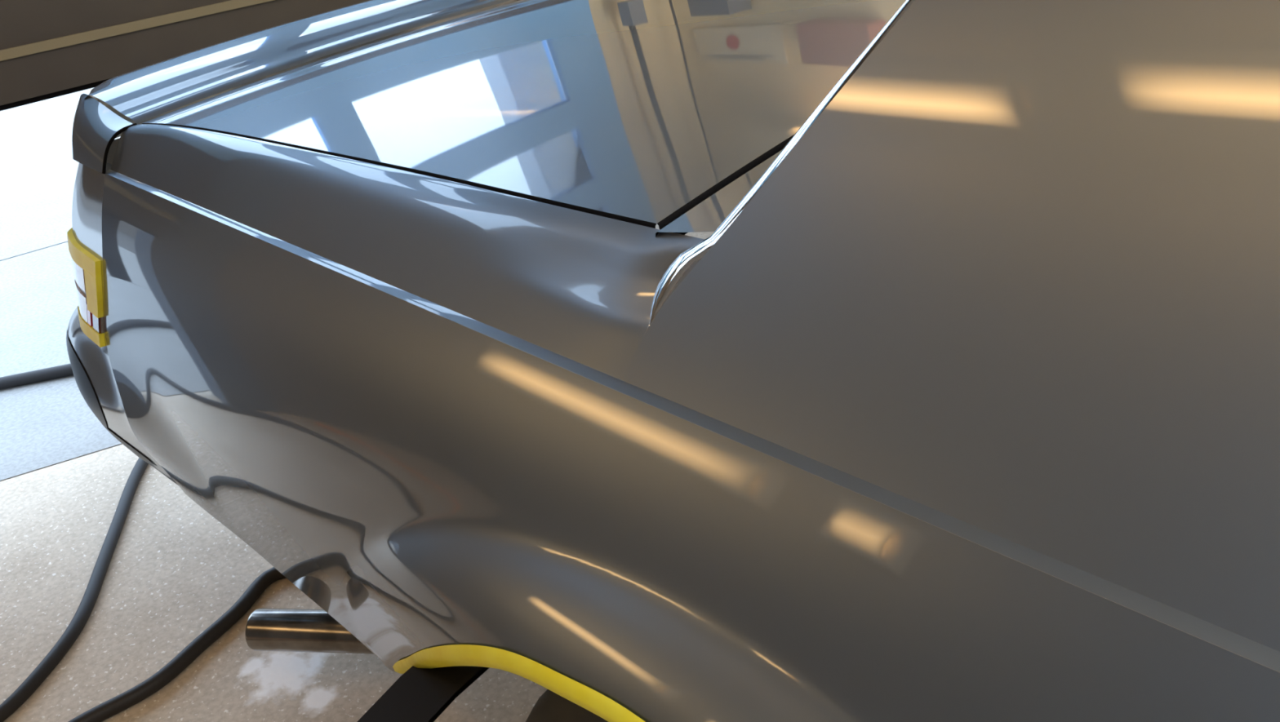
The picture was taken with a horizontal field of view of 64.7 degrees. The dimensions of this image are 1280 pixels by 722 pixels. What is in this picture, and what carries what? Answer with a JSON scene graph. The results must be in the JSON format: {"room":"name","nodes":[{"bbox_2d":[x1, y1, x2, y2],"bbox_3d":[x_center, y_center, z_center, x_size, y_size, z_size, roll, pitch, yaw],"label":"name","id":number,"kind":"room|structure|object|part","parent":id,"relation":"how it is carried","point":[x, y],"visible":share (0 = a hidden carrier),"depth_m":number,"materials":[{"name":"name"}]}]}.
{"room":"auto repair garage","nodes":[
{"label":"auto repair garage","id":0,"kind":"room"},
{"bbox_2d":[0,323,1278,721],"bbox_3d":[0.923,0.897,0.805,9.288,0.120,11.000,20,38,40],"label":"floor","id":1,"kind":"structure","parent":0,"point":[175,570],"depth_m":1.89,"materials":[{"name":"concrete"}]},
{"bbox_2d":[68,567,286,721],"bbox_3d":[-0.600,0.674,1.424,0.833,0.029,1.625,9,32,28],"label":"air hose","id":2,"kind":"object","parent":1,"relation":"on","point":[116,705],"visible":0.29,"depth_m":1.75,"materials":[{"name":"black rubber"}]},
{"bbox_2d":[66,0,1279,721],"bbox_3d":[0.598,-0.172,1.256,2.825,1.395,1.982,20,38,40],"label":"car","id":3,"kind":"object","parent":1,"relation":"on","point":[1002,277],"visible":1,"depth_m":0.62,"materials":[{"name":"grey paint"}]},
{"bbox_2d":[66,227,105,347],"bbox_3d":[-0.829,-0.129,1.558,0.152,0.155,0.315,-10,28,-4],"label":"tail light","id":4,"kind":"object","parent":3,"relation":"on","point":[87,322],"depth_m":1.48,"materials":[{"name":"yellow"}]},
{"bbox_3d":[-0.308,-0.464,1.951,0.299,0.283,1.565,20,38,40],"label":"tail panel","id":5,"kind":"part","parent":3,"relation":"part of","materials":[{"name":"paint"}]},
{"bbox_3d":[0.202,-0.537,1.471,0.966,0.060,1.575,20,38,40],"label":"trunk lid","id":6,"kind":"part","parent":3,"relation":"part of","materials":[{"name":"grey paint"}]},
{"bbox_3d":[0.648,-0.437,1.033,0.330,0.129,1.598,20,38,40],"label":"deck panel","id":7,"kind":"part","parent":3,"relation":"part of","materials":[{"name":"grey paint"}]},
{"bbox_3d":[-1.241,-2.228,1.766,0.161,0.320,2.342,20,38,40],"label":"wall","id":8,"kind":"structure","parent":0,"visible":0},
{"bbox_2d":[0,0,368,111],"bbox_3d":[-1.058,-1.284,2.209,0.056,1.830,2.340,19,38,39],"label":"door","id":9,"kind":"structure","parent":8,"relation":"in","point":[49,49],"depth_m":2.25,"materials":[{"name":"brown paint"}]},
{"bbox_3d":[-1.018,-0.943,2.398,0.045,0.183,2.340,19,38,39],"label":"panel","id":10,"kind":"part","parent":9,"relation":"part of","materials":[{"name":"brown wood"}]},
{"label":"outside","id":11,"kind":"structure","parent":0,"visible":0},
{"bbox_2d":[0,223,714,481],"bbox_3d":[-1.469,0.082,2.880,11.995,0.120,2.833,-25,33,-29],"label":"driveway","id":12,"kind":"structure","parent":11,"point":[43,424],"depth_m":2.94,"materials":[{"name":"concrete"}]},
{"bbox_2d":[0,364,73,390],"bbox_3d":[-1.710,-0.001,2.925,2.984,0.034,0.375,-19,30,-20],"label":"hose","id":13,"kind":"object","parent":12,"relation":"on","point":[64,371],"visible":0.09,"depth_m":2.83,"materials":[{"name":"black rubber"}]},
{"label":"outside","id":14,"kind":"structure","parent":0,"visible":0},
{"bbox_2d":[0,87,120,261],"bbox_3d":[-3.028,-0.833,4.943,4.599,0.120,24.000,20,38,40],"label":"driveway","id":15,"kind":"structure","parent":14,"point":[38,170],"depth_m":4.94,"materials":[{"name":"concrete"}]}
]}

